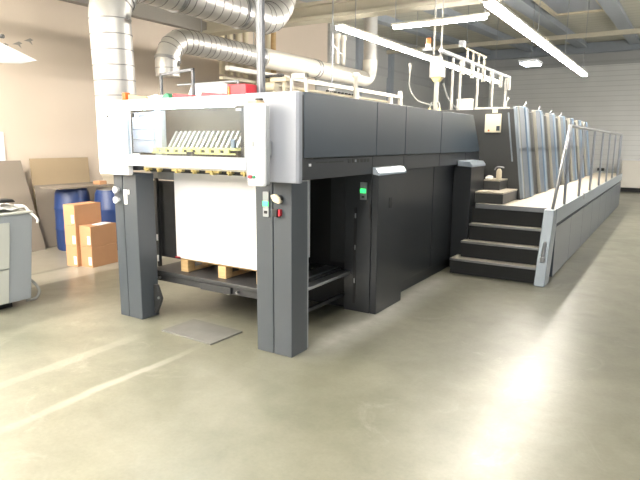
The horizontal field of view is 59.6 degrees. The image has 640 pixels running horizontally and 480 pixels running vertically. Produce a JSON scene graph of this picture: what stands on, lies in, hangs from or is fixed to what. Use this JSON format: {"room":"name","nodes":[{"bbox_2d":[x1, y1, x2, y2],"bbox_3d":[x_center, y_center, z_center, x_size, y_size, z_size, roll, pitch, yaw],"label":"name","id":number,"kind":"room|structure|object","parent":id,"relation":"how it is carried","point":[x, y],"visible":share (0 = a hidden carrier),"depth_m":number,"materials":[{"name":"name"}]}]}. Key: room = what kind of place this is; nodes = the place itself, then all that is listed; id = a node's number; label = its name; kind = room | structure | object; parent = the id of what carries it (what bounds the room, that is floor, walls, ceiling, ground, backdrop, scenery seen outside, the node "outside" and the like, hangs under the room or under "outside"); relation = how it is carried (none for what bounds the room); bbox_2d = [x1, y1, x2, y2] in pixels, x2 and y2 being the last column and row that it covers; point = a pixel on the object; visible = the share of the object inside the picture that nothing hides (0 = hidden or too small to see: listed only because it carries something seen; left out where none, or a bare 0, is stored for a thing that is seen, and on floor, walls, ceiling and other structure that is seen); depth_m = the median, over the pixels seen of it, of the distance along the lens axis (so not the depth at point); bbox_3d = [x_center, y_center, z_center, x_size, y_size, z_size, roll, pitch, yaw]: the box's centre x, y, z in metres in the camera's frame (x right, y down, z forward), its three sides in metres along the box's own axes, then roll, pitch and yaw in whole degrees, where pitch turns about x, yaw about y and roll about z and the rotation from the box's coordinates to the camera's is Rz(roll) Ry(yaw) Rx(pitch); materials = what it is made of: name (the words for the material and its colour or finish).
{"room":"print shop","nodes":[
{"label":"print shop","id":0,"kind":"room"},
{"bbox_2d":[0,0,327,208],"bbox_3d":[-2.766,-2.853,10.616,0.200,5.090,29.600,7,12,32],"label":"wall","id":1,"kind":"structure","parent":0,"point":[48,105],"depth_m":8.61,"materials":[{"name":"paint"}]},
{"bbox_2d":[0,132,5,160],"bbox_3d":[-4.693,-1.151,7.595,0.023,0.640,0.820,7,12,32],"label":"sheet","id":2,"kind":"object","parent":1,"relation":"attached to","point":[2,148],"visible":0.55,"depth_m":7.88,"materials":[{"name":"white paper"}]},
{"bbox_2d":[60,0,234,39],"bbox_3d":[-6.142,-3.383,4.708,0.150,0.818,16.300,7,12,32],"label":"trim","id":3,"kind":"structure","parent":1,"relation":"attached to","point":[150,13],"depth_m":9.94,"materials":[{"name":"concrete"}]},
{"bbox_2d":[200,0,505,35],"bbox_3d":[4.929,-3.305,6.476,17.070,0.290,0.300,7,12,32],"label":"trim","id":4,"kind":"structure","parent":1,"relation":"attached to","point":[316,12],"depth_m":9.18,"materials":[{"name":"paint"}]},
{"bbox_2d":[355,36,362,99],"bbox_3d":[1.092,-4.673,16.172,0.170,2.400,0.260,7,12,32],"label":"trim","id":5,"kind":"structure","parent":1,"relation":"attached to","point":[359,41],"depth_m":15.98,"materials":[{"name":"metal"}]},
{"bbox_2d":[315,75,447,109],"bbox_3d":[2.514,-3.515,18.820,0.040,3.619,9.900,7,12,32],"label":"trim","id":6,"kind":"structure","parent":1,"relation":"attached to","point":[422,93],"depth_m":19.04,"materials":[{"name":"grey paint"}]},
{"bbox_2d":[327,23,449,91],"bbox_3d":[2.705,-6.061,18.620,0.070,1.465,9.300,7,12,32],"label":"trim","id":7,"kind":"structure","parent":1,"relation":"attached to","point":[420,71],"depth_m":18.43,"materials":[{"name":"white metal"}]},
{"bbox_2d":[386,47,394,100],"bbox_3d":[2.235,-4.981,17.967,0.170,2.400,0.260,7,12,32],"label":"trim","id":8,"kind":"structure","parent":1,"relation":"attached to","point":[390,80],"depth_m":17.83,"materials":[{"name":"metal"}]},
{"bbox_2d":[386,28,639,53],"bbox_3d":[9.293,-5.091,13.213,17.070,0.110,0.120,7,12,32],"label":"beam","id":9,"kind":"structure","parent":1,"relation":"attached to","point":[637,30],"depth_m":15.34,"materials":[{"name":"metal"}]},
{"bbox_2d":[0,192,639,479],"bbox_3d":[4.484,0.527,6.698,17.300,0.100,29.800,7,12,32],"label":"floor","id":10,"kind":"structure","parent":0,"point":[462,377],"depth_m":3.76,"materials":[{"name":"concrete"}]},
{"bbox_2d":[0,204,40,308],"bbox_3d":[-3.625,0.228,4.937,0.946,0.983,1.922,7,12,32],"label":"machine","id":11,"kind":"object","parent":10,"relation":"on","point":[15,225],"depth_m":5.33,"materials":[{"name":"grey paint"}]},
{"bbox_2d":[0,203,24,210],"bbox_3d":[-3.231,-0.298,5.229,0.504,0.068,0.684,7,12,32],"label":"crumpled cloth","id":12,"kind":"object","parent":11,"relation":"on","point":[6,206],"visible":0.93,"depth_m":5.33,"materials":[{"name":"white fabric"}]},
{"bbox_2d":[0,198,14,202],"bbox_3d":[-3.005,-0.374,5.288,0.150,0.035,0.170,7,12,32],"label":"tool","id":13,"kind":"object","parent":12,"relation":"on","point":[2,200],"visible":1,"depth_m":5.25,"materials":[{"name":"black metal"}]},
{"bbox_2d":[0,160,45,251],"bbox_3d":[-4.910,-0.303,6.980,0.229,1.300,2.920,7,12,32],"label":"leaning board","id":14,"kind":"object","parent":10,"relation":"on","point":[13,183],"visible":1,"depth_m":7.97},
{"bbox_2d":[29,157,89,216],"bbox_3d":[-3.992,-0.615,8.726,0.082,1.320,0.980,7,12,32],"label":"cardboard sheet","id":15,"kind":"object","parent":10,"relation":"on","point":[44,171],"visible":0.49,"depth_m":8.61,"materials":[{"name":"brown cardboard"}]},
{"bbox_2d":[34,182,103,247],"bbox_3d":[-3.592,-0.493,9.175,0.129,0.930,2.160,7,12,32],"label":"leaning board","id":16,"kind":"object","parent":10,"relation":"on","point":[44,197],"visible":0.24,"depth_m":8.39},
{"bbox_2d":[54,188,89,250],"bbox_3d":[-3.649,-0.328,8.282,0.515,0.915,0.515,7,12,32],"label":"drum","id":17,"kind":"object","parent":10,"relation":"on","point":[76,195],"visible":0.39,"depth_m":8.06,"materials":[{"name":"plastic"}]},
{"bbox_2d":[40,183,113,189],"bbox_3d":[-3.547,-0.792,8.215,0.450,0.017,0.930,7,12,32],"label":"board","id":18,"kind":"object","parent":17,"relation":"on","point":[89,184],"visible":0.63,"depth_m":8.05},
{"bbox_2d":[93,180,106,184],"bbox_3d":[-3.329,-0.870,8.458,0.150,0.054,0.130,5,11,26],"label":"cardboard","id":19,"kind":"object","parent":18,"relation":"on","point":[98,182],"visible":1,"depth_m":8.41,"materials":[{"name":"brown cardboard"}]},
{"bbox_2d":[66,245,81,266],"bbox_3d":[-3.079,0.175,7.332,0.200,0.263,0.423,5,11,26],"label":"cardboard box","id":20,"kind":"object","parent":10,"relation":"on","point":[73,253],"visible":0.51,"depth_m":7.14,"materials":[{"name":"brown cardboard"}]},
{"bbox_2d":[64,222,98,245],"bbox_3d":[-3.077,-0.086,7.286,0.200,0.263,0.423,5,11,26],"label":"cardboard box","id":21,"kind":"object","parent":20,"relation":"on","point":[72,234],"visible":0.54,"depth_m":7.09,"materials":[{"name":"brown cardboard"}]},
{"bbox_2d":[63,201,100,225],"bbox_3d":[-3.075,-0.347,7.240,0.200,0.263,0.423,5,11,26],"label":"cardboard box","id":22,"kind":"object","parent":21,"relation":"on","point":[81,213],"visible":1,"depth_m":7.12,"materials":[{"name":"brown cardboard"}]},
{"bbox_2d":[80,242,117,267],"bbox_3d":[-2.872,0.184,7.286,0.200,0.263,0.423,5,11,26],"label":"cardboard box","id":23,"kind":"object","parent":10,"relation":"on","point":[97,256],"visible":0.82,"depth_m":7.16,"materials":[{"name":"brown cardboard"}]},
{"bbox_2d":[79,222,116,246],"bbox_3d":[-2.870,-0.077,7.240,0.200,0.263,0.423,5,11,26],"label":"cardboard box","id":24,"kind":"object","parent":23,"relation":"on","point":[91,235],"visible":0.94,"depth_m":7.11,"materials":[{"name":"brown cardboard"}]},
{"bbox_2d":[92,222,110,224],"bbox_3d":[-2.824,-0.211,7.219,0.130,0.008,0.210,3,10,15],"label":"paper sheets","id":25,"kind":"object","parent":24,"relation":"on","point":[100,223],"visible":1,"depth_m":7.21,"materials":[{"name":"white paper"}]},
{"bbox_2d":[94,187,117,249],"bbox_3d":[-3.087,-0.323,8.332,0.515,0.895,0.515,7,12,32],"label":"drum","id":26,"kind":"object","parent":10,"relation":"on","point":[105,195],"visible":0.22,"depth_m":8.07,"materials":[{"name":"plastic"}]},
{"bbox_2d":[162,319,241,344],"bbox_3d":[-1.002,0.774,4.742,0.591,0.014,0.387,7,12,32],"label":"floor plate","id":27,"kind":"object","parent":10,"relation":"on","point":[194,329],"visible":1,"depth_m":4.71,"materials":[{"name":"metal"}]},
{"bbox_2d":[96,91,485,357],"bbox_3d":[0.151,-0.494,6.306,2.222,1.984,4.769,7,12,32],"label":"press delivery","id":28,"kind":"object","parent":10,"relation":"on","point":[393,187],"depth_m":4.97,"materials":[{"name":"paint"}]},
{"bbox_2d":[122,92,129,99],"bbox_3d":[-1.668,-1.233,4.810,0.045,0.067,0.050,7,12,32],"label":"box","id":29,"kind":"object","parent":28,"relation":"on","point":[124,95],"visible":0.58,"depth_m":4.79,"materials":[{"name":"plastic"}]},
{"bbox_2d":[148,94,162,98],"bbox_3d":[-1.340,-1.180,4.606,0.164,0.040,0.101,7,12,32],"label":"rag","id":30,"kind":"object","parent":28,"relation":"on","point":[155,95],"visible":0.71,"depth_m":4.60,"materials":[{"name":"white fabric"}]},
{"bbox_2d":[162,93,172,97],"bbox_3d":[-1.234,-1.168,4.539,0.083,0.043,0.060,7,12,32],"label":"roll","id":31,"kind":"object","parent":28,"relation":"on","point":[167,95],"visible":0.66,"depth_m":4.51,"materials":[{"name":"green plastic"}]},
{"bbox_2d":[172,94,196,97],"bbox_3d":[-1.077,-1.159,4.500,0.214,0.041,0.100,7,12,32],"label":"case","id":32,"kind":"object","parent":28,"relation":"on","point":[174,95],"visible":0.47,"depth_m":4.46,"materials":[{"name":"paint"}]},
{"bbox_2d":[137,106,234,109],"bbox_3d":[-1.179,-1.081,4.536,1.250,0.025,0.030,7,12,32],"label":"lamp","id":33,"kind":"object","parent":28,"relation":"attached to","point":[223,106],"depth_m":4.40,"materials":[{"name":"white plastic"}]},
{"bbox_2d":[159,68,238,94],"bbox_3d":[-1.006,-1.286,4.634,0.710,0.247,0.195,7,12,32],"label":"stand","id":34,"kind":"object","parent":28,"relation":"on","point":[192,70],"visible":0.7,"depth_m":4.62,"materials":[{"name":"grey metal"}]},
{"bbox_2d":[188,83,227,95],"bbox_3d":[-0.955,-1.285,4.880,0.425,0.159,0.180,7,12,32],"label":"box","id":35,"kind":"object","parent":28,"relation":"on","point":[221,88],"visible":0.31,"depth_m":4.79,"materials":[{"name":"white plastic"}]},
{"bbox_2d":[201,92,226,95],"bbox_3d":[-0.820,-1.139,4.388,0.238,0.044,0.100,7,12,32],"label":"case","id":36,"kind":"object","parent":28,"relation":"on","point":[202,93],"visible":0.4,"depth_m":4.35,"materials":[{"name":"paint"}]},
{"bbox_2d":[181,258,256,283],"bbox_3d":[-0.703,0.227,5.219,1.000,0.127,0.660,7,12,32],"label":"pallet","id":37,"kind":"object","parent":28,"relation":"on","point":[187,265],"visible":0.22,"depth_m":5.11,"materials":[{"name":"brown wood"}]},
{"bbox_2d":[174,173,309,269],"bbox_3d":[-0.708,-0.232,5.143,1.020,0.800,0.700,7,12,32],"label":"pile","id":38,"kind":"object","parent":37,"relation":"on","point":[215,215],"visible":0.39,"depth_m":4.86,"materials":[{"name":"white paper"}]},
{"bbox_2d":[227,84,256,94],"bbox_3d":[-0.577,-1.143,4.294,0.190,0.089,0.218,7,12,32],"label":"box","id":39,"kind":"object","parent":28,"relation":"on","point":[232,89],"visible":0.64,"depth_m":4.21,"materials":[{"name":"paint"}]},
{"bbox_2d":[248,100,263,103],"bbox_3d":[-0.439,-0.946,3.837,0.063,0.021,0.105,-8,13,-40],"label":"scrap","id":40,"kind":"object","parent":28,"relation":"on","point":[252,101],"visible":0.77,"depth_m":3.80,"materials":[{"name":"white paper"}]},
{"bbox_2d":[256,0,264,92],"bbox_3d":[-0.440,-2.210,4.052,0.055,2.275,0.039,7,12,32],"label":"post","id":41,"kind":"object","parent":28,"relation":"on","point":[260,4],"visible":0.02,"depth_m":4.17,"materials":[{"name":"grey metal"}]},
{"bbox_2d":[272,209,278,216],"bbox_3d":[-0.319,-0.196,4.049,0.040,0.055,0.037,7,12,32],"label":"switch","id":42,"kind":"object","parent":28,"relation":"attached to","point":[275,212],"depth_m":4.03,"materials":[{"name":"red plastic"}]},
{"bbox_2d":[256,73,307,91],"bbox_3d":[-0.370,-1.474,5.487,0.612,0.309,0.097,7,12,33],"label":"cluster","id":43,"kind":"object","parent":28,"relation":"on","point":[273,85],"visible":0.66,"depth_m":5.46,"materials":[{"name":"beige paint"}]},
{"bbox_2d":[352,73,359,98],"bbox_3d":[0.542,-2.192,8.503,0.120,0.670,0.120,7,12,32],"label":"white standpipe","id":44,"kind":"object","parent":28,"relation":"on","point":[355,76],"visible":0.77,"depth_m":8.45,"materials":[{"name":"metal"}]},
{"bbox_2d":[438,106,535,226],"bbox_3d":[1.816,-0.964,8.705,2.889,2.100,1.100,7,12,32],"label":"printing unit","id":45,"kind":"object","parent":10,"relation":"on","point":[504,134],"visible":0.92,"depth_m":7.65,"materials":[{"name":"paint"}]},
{"bbox_2d":[219,65,402,104],"bbox_3d":[0.148,-2.085,8.239,0.230,0.555,4.710,7,12,32],"label":"cable tray","id":46,"kind":"object","parent":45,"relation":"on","point":[399,96],"visible":0.49,"depth_m":7.95,"materials":[{"name":"white paint"}]},
{"bbox_2d":[443,84,460,109],"bbox_3d":[2.034,-2.170,8.542,0.039,0.379,0.671,9,13,39],"label":"loose cable","id":47,"kind":"object","parent":45,"relation":"on","point":[443,84],"visible":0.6,"depth_m":8.36,"materials":[{"name":"white plastic"}]},
{"bbox_2d":[456,99,473,109],"bbox_3d":[2.316,-2.140,8.939,0.270,0.218,0.270,7,12,32],"label":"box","id":48,"kind":"object","parent":45,"relation":"on","point":[465,104],"visible":0.7,"depth_m":8.82,"materials":[{"name":"white paint"}]},
{"bbox_2d":[438,40,510,109],"bbox_3d":[2.720,-2.646,9.403,0.140,1.058,3.850,7,12,32],"label":"rack","id":49,"kind":"object","parent":45,"relation":"on","point":[462,44],"visible":0.95,"depth_m":8.94,"materials":[{"name":"white metal"}]},
{"bbox_2d":[449,173,621,286],"bbox_3d":[4.679,-0.654,10.638,1.150,0.860,9.878,7,12,32],"label":"walkway","id":50,"kind":"object","parent":10,"relation":"on","point":[507,251],"visible":0.94,"depth_m":6.89,"materials":[{"name":"grey metal"}]},
{"bbox_2d":[475,178,517,203],"bbox_3d":[2.328,-0.652,7.353,0.355,0.278,0.743,7,12,32],"label":"steps","id":51,"kind":"structure","parent":50,"relation":"on","point":[495,191],"depth_m":7.16,"materials":[{"name":"paint"}]},
{"bbox_2d":[494,166,503,178],"bbox_3d":[2.387,-0.899,7.455,0.072,0.173,0.119,-5,12,-30],"label":"spray bottle","id":52,"kind":"object","parent":51,"relation":"on","point":[499,171],"visible":0.97,"depth_m":7.43,"materials":[{"name":"beige paint"}]},
{"bbox_2d":[539,124,622,262],"bbox_3d":[4.863,-1.144,9.847,0.082,1.562,8.798,7,12,32],"label":"handrail","id":53,"kind":"object","parent":50,"relation":"attached to","point":[567,145],"visible":1,"depth_m":7.98,"materials":[{"name":"metal"}]},
{"bbox_2d":[531,110,549,227],"bbox_3d":[2.398,-1.121,9.619,2.889,2.100,1.060,7,12,32],"label":"printing unit","id":54,"kind":"object","parent":10,"relation":"on","point":[538,119],"visible":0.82,"depth_m":8.62,"materials":[{"name":"paint"}]},
{"bbox_2d":[545,113,560,188],"bbox_3d":[2.969,-1.275,10.516,2.889,2.100,1.060,7,12,32],"label":"printing unit","id":55,"kind":"object","parent":10,"relation":"on","point":[551,120],"visible":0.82,"depth_m":9.47,"materials":[{"name":"paint"}]},
{"bbox_2d":[557,116,569,184],"bbox_3d":[3.541,-1.429,11.414,2.889,2.100,1.060,7,12,32],"label":"printing unit","id":56,"kind":"object","parent":10,"relation":"on","point":[561,120],"visible":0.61,"depth_m":10.33,"materials":[{"name":"paint"}]},
{"bbox_2d":[566,118,577,181],"bbox_3d":[4.112,-1.583,12.311,2.889,2.100,1.060,7,12,32],"label":"printing unit","id":57,"kind":"object","parent":10,"relation":"on","point":[573,170],"visible":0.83,"depth_m":11.34,"materials":[{"name":"paint"}]},
{"bbox_2d":[574,120,584,178],"bbox_3d":[4.684,-1.738,13.209,2.889,2.100,1.060,7,12,32],"label":"printing unit","id":58,"kind":"object","parent":10,"relation":"on","point":[578,132],"visible":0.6,"depth_m":12.12,"materials":[{"name":"paint"}]},
{"bbox_2d":[581,122,589,175],"bbox_3d":[5.255,-1.892,14.106,2.889,2.100,1.060,7,12,32],"label":"printing unit","id":59,"kind":"object","parent":10,"relation":"on","point":[585,124],"visible":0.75,"depth_m":13.07,"materials":[{"name":"paint"}]},
{"bbox_2d":[620,159,639,191],"bbox_3d":[10.774,-2.153,18.752,1.170,1.080,0.620,7,12,32],"label":"base cabinet","id":60,"kind":"object","parent":10,"relation":"on","point":[630,182],"visible":0.9,"depth_m":18.67,"materials":[{"name":"white paint"}]},
{"bbox_3d":[-3.165,-0.097,9.014,0.400,0.212,0.430,7,12,32],"label":"plastic crate","id":61,"kind":"object","parent":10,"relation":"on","visible":0},
{"bbox_3d":[-3.164,-0.308,8.976,0.400,0.212,0.430,7,12,32],"label":"plastic crate","id":62,"kind":"object","parent":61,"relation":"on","visible":0},
{"bbox_3d":[-3.162,-0.520,8.939,0.400,0.212,0.430,7,12,32],"label":"plastic crate","id":63,"kind":"object","parent":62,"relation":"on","visible":0},
{"bbox_3d":[-3.161,-0.732,8.902,0.400,0.212,0.430,7,12,32],"label":"plastic crate","id":64,"kind":"object","parent":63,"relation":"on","visible":0},
{"bbox_2d":[101,174,113,186],"bbox_3d":[-3.159,-0.944,8.864,0.400,0.212,0.430,7,12,32],"label":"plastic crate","id":65,"kind":"object","parent":64,"relation":"on","point":[109,178],"visible":0.2,"depth_m":8.71,"materials":[{"name":"beige plastic"}]},
{"bbox_2d":[265,0,639,52],"bbox_3d":[4.517,-3.928,5.912,17.300,1.491,29.800,7,12,32],"label":"ceiling","id":66,"kind":"structure","parent":0,"point":[597,21],"depth_m":15.69,"materials":[{"name":"grey metal"}]},
{"bbox_2d":[0,34,36,63],"bbox_3d":[-2.994,-2.518,4.821,0.994,1.900,0.259,3,10,16],"label":"wall lamp","id":67,"kind":"object","parent":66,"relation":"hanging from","point":[7,54],"visible":1,"depth_m":4.94,"materials":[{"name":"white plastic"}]},
{"bbox_2d":[88,0,295,102],"bbox_3d":[-1.336,-2.569,6.920,0.440,2.843,3.430,7,12,32],"label":"spiral duct","id":68,"kind":"object","parent":66,"relation":"hanging from","point":[110,28],"visible":0.75,"depth_m":5.67,"materials":[{"name":"metal"}]},
{"bbox_2d":[154,19,268,77],"bbox_3d":[-1.574,-3.331,8.305,0.360,1.932,2.254,7,12,32],"label":"spiral duct","id":69,"kind":"object","parent":66,"relation":"hanging from","point":[170,50],"visible":0.96,"depth_m":7.92,"materials":[{"name":"metal"}]},
{"bbox_2d":[219,35,225,74],"bbox_3d":[-1.939,-4.067,11.019,0.120,1.552,0.120,7,12,32],"label":"pipe","id":70,"kind":"object","parent":66,"relation":"attached to","point":[221,63],"visible":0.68,"depth_m":11.08,"materials":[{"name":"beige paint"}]},
{"bbox_2d":[227,34,233,75],"bbox_3d":[-1.806,-4.108,11.226,0.120,1.564,0.120,7,12,32],"label":"pipe","id":71,"kind":"object","parent":66,"relation":"attached to","point":[230,36],"visible":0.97,"depth_m":11.27,"materials":[{"name":"beige paint"}]},
{"bbox_2d":[235,33,241,76],"bbox_3d":[-1.673,-4.150,11.434,0.120,1.576,0.120,7,12,32],"label":"pipe","id":72,"kind":"object","parent":66,"relation":"attached to","point":[237,36],"visible":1,"depth_m":11.42,"materials":[{"name":"beige paint"}]},
{"bbox_2d":[242,32,248,77],"bbox_3d":[-1.551,-4.188,11.625,0.120,1.586,0.120,7,12,32],"label":"pipe","id":73,"kind":"object","parent":66,"relation":"attached to","point":[245,35],"visible":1,"depth_m":11.60,"materials":[{"name":"beige paint"}]},
{"bbox_2d":[265,34,270,81],"bbox_3d":[-1.141,-4.316,12.265,0.120,1.622,0.120,7,12,32],"label":"pipe","id":74,"kind":"object","parent":66,"relation":"attached to","point":[267,37],"visible":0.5,"depth_m":12.23,"materials":[{"name":"beige paint"}]},
{"bbox_2d":[271,32,275,73],"bbox_3d":[-1.035,-4.349,12.431,0.120,1.631,0.120,7,12,32],"label":"pipe","id":75,"kind":"object","parent":66,"relation":"attached to","point":[273,35],"visible":0.18,"depth_m":12.38,"materials":[{"name":"beige"}]},
{"bbox_2d":[265,16,377,86],"bbox_3d":[0.126,-4.041,10.927,0.344,1.768,4.095,7,12,32],"label":"insulated pipe","id":76,"kind":"object","parent":66,"relation":"attached to","point":[280,61],"visible":0.87,"depth_m":11.06,"materials":[{"name":"white paint"}]},
{"bbox_2d":[334,33,340,63],"bbox_3d":[0.344,-3.836,11.222,0.140,0.580,0.140,7,12,32],"label":"pipe","id":77,"kind":"object","parent":76,"relation":"attached to","point":[337,36],"visible":0.94,"depth_m":11.18,"materials":[{"name":"white metal"}]},
{"bbox_2d":[340,35,346,65],"bbox_3d":[0.477,-3.872,11.431,0.140,0.580,0.140,7,12,32],"label":"pipe","id":78,"kind":"object","parent":76,"relation":"attached to","point":[343,38],"visible":0.9,"depth_m":11.39,"materials":[{"name":"white metal"}]},
{"bbox_2d":[328,0,342,90],"bbox_3d":[0.229,-3.194,8.010,0.208,2.050,0.083,0,10,-2],"label":"rod","id":79,"kind":"object","parent":66,"relation":"hanging from","point":[331,89],"visible":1,"depth_m":8.09,"materials":[{"name":"metal"}]},
{"bbox_2d":[334,0,432,60],"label":"lamp","id":80,"kind":"object","parent":66,"relation":"hanging from","point":[354,31],"depth_m":8.36,"materials":[{"name":"white paint"}]},
{"bbox_2d":[299,0,490,54],"bbox_3d":[-1.360,-4.387,9.217,0.240,1.522,29.200,7,12,32],"label":"beam","id":81,"kind":"structure","parent":66,"relation":"attached to","point":[385,20],"depth_m":15.83,"materials":[{"name":"metal"}]},
{"bbox_2d":[408,0,445,109],"bbox_3d":[1.550,-3.071,8.057,0.560,2.360,0.160,7,12,32],"label":"electrical box","id":82,"kind":"object","parent":66,"relation":"hanging from","point":[437,66],"visible":0.93,"depth_m":8.04,"materials":[{"name":"grey paint"}]},
{"bbox_2d":[422,38,432,50],"bbox_3d":[1.568,-2.834,8.098,0.155,0.170,0.080,7,12,32],"label":"beacon","id":83,"kind":"object","parent":82,"relation":"attached to","point":[428,40],"visible":1,"depth_m":8.07,"materials":[{"name":"orange plastic"}]},
{"bbox_2d":[391,3,488,28],"bbox_3d":[1.500,-3.377,6.982,1.280,1.307,0.060,7,12,32],"label":"lamp","id":84,"kind":"object","parent":66,"relation":"hanging from","point":[479,16],"visible":1,"depth_m":7.06,"materials":[{"name":"white paint"}]},
{"bbox_2d":[443,60,459,70],"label":"lamp","id":85,"kind":"object","parent":66,"relation":"hanging from","point":[448,64],"depth_m":11.04,"materials":[{"name":"white paint"}]},
{"bbox_2d":[424,8,533,51],"bbox_3d":[-0.047,-4.235,8.408,0.280,1.522,29.200,7,12,32],"label":"trim","id":86,"kind":"structure","parent":66,"relation":"attached to","point":[476,26],"depth_m":15.22,"materials":[{"name":"metal"}]},
{"bbox_2d":[464,65,498,82],"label":"lamp","id":87,"kind":"object","parent":66,"relation":"hanging from","point":[466,70],"depth_m":12.64,"materials":[{"name":"white paint"}]},
{"bbox_2d":[519,4,542,66],"bbox_3d":[4.750,-4.606,12.476,0.400,1.346,0.600,7,12,32],"label":"lamp","id":88,"kind":"object","parent":66,"relation":"hanging from","point":[525,62],"visible":0.88,"depth_m":12.41,"materials":[{"name":"grey paint"}]},
{"bbox_2d":[482,0,588,75],"bbox_3d":[3.871,-3.897,9.139,0.140,1.615,7.650,7,12,32],"label":"lamp","id":89,"kind":"object","parent":66,"relation":"hanging from","point":[495,6],"visible":1,"depth_m":7.80,"materials":[{"name":"white paint"}]},
{"bbox_2d":[503,0,587,47],"bbox_3d":[1.435,-4.063,7.493,0.340,1.522,29.200,7,12,32],"label":"beam","id":90,"kind":"structure","parent":66,"relation":"attached to","point":[526,7],"depth_m":13.73,"materials":[{"name":"metal"}]},
{"bbox_2d":[533,0,603,16],"bbox_3d":[5.400,-5.172,12.085,1.200,0.232,3.200,7,12,32],"label":"window","id":91,"kind":"structure","parent":66,"relation":"attached to","point":[554,7],"depth_m":12.71,"materials":[{"name":"grey"}]},
{"bbox_2d":[597,0,639,43],"bbox_3d":[2.790,-3.905,6.657,0.320,1.522,29.200,7,12,32],"label":"ceiling beam","id":92,"kind":"structure","parent":66,"relation":"attached to","point":[614,9],"depth_m":13.52,"materials":[{"name":"metal"}]},
{"bbox_2d":[447,50,639,109],"bbox_3d":[12.416,-4.122,18.458,17.070,5.085,0.200,7,12,32],"label":"wall","id":93,"kind":"structure","parent":0,"point":[468,85],"depth_m":21.23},
{"bbox_2d":[447,39,639,62],"bbox_3d":[12.330,-6.391,17.824,17.000,0.331,0.300,7,12,32],"label":"trim","id":94,"kind":"structure","parent":93,"relation":"attached to","point":[619,45],"depth_m":19.96,"materials":[{"name":"metal"}]},
{"bbox_2d":[488,63,639,188],"bbox_3d":[13.067,-3.631,17.960,15.350,4.300,0.080,7,12,32],"label":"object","id":95,"kind":"structure","parent":93,"relation":"attached to","point":[607,98],"depth_m":19.90,"materials":[{"name":"white metal"}]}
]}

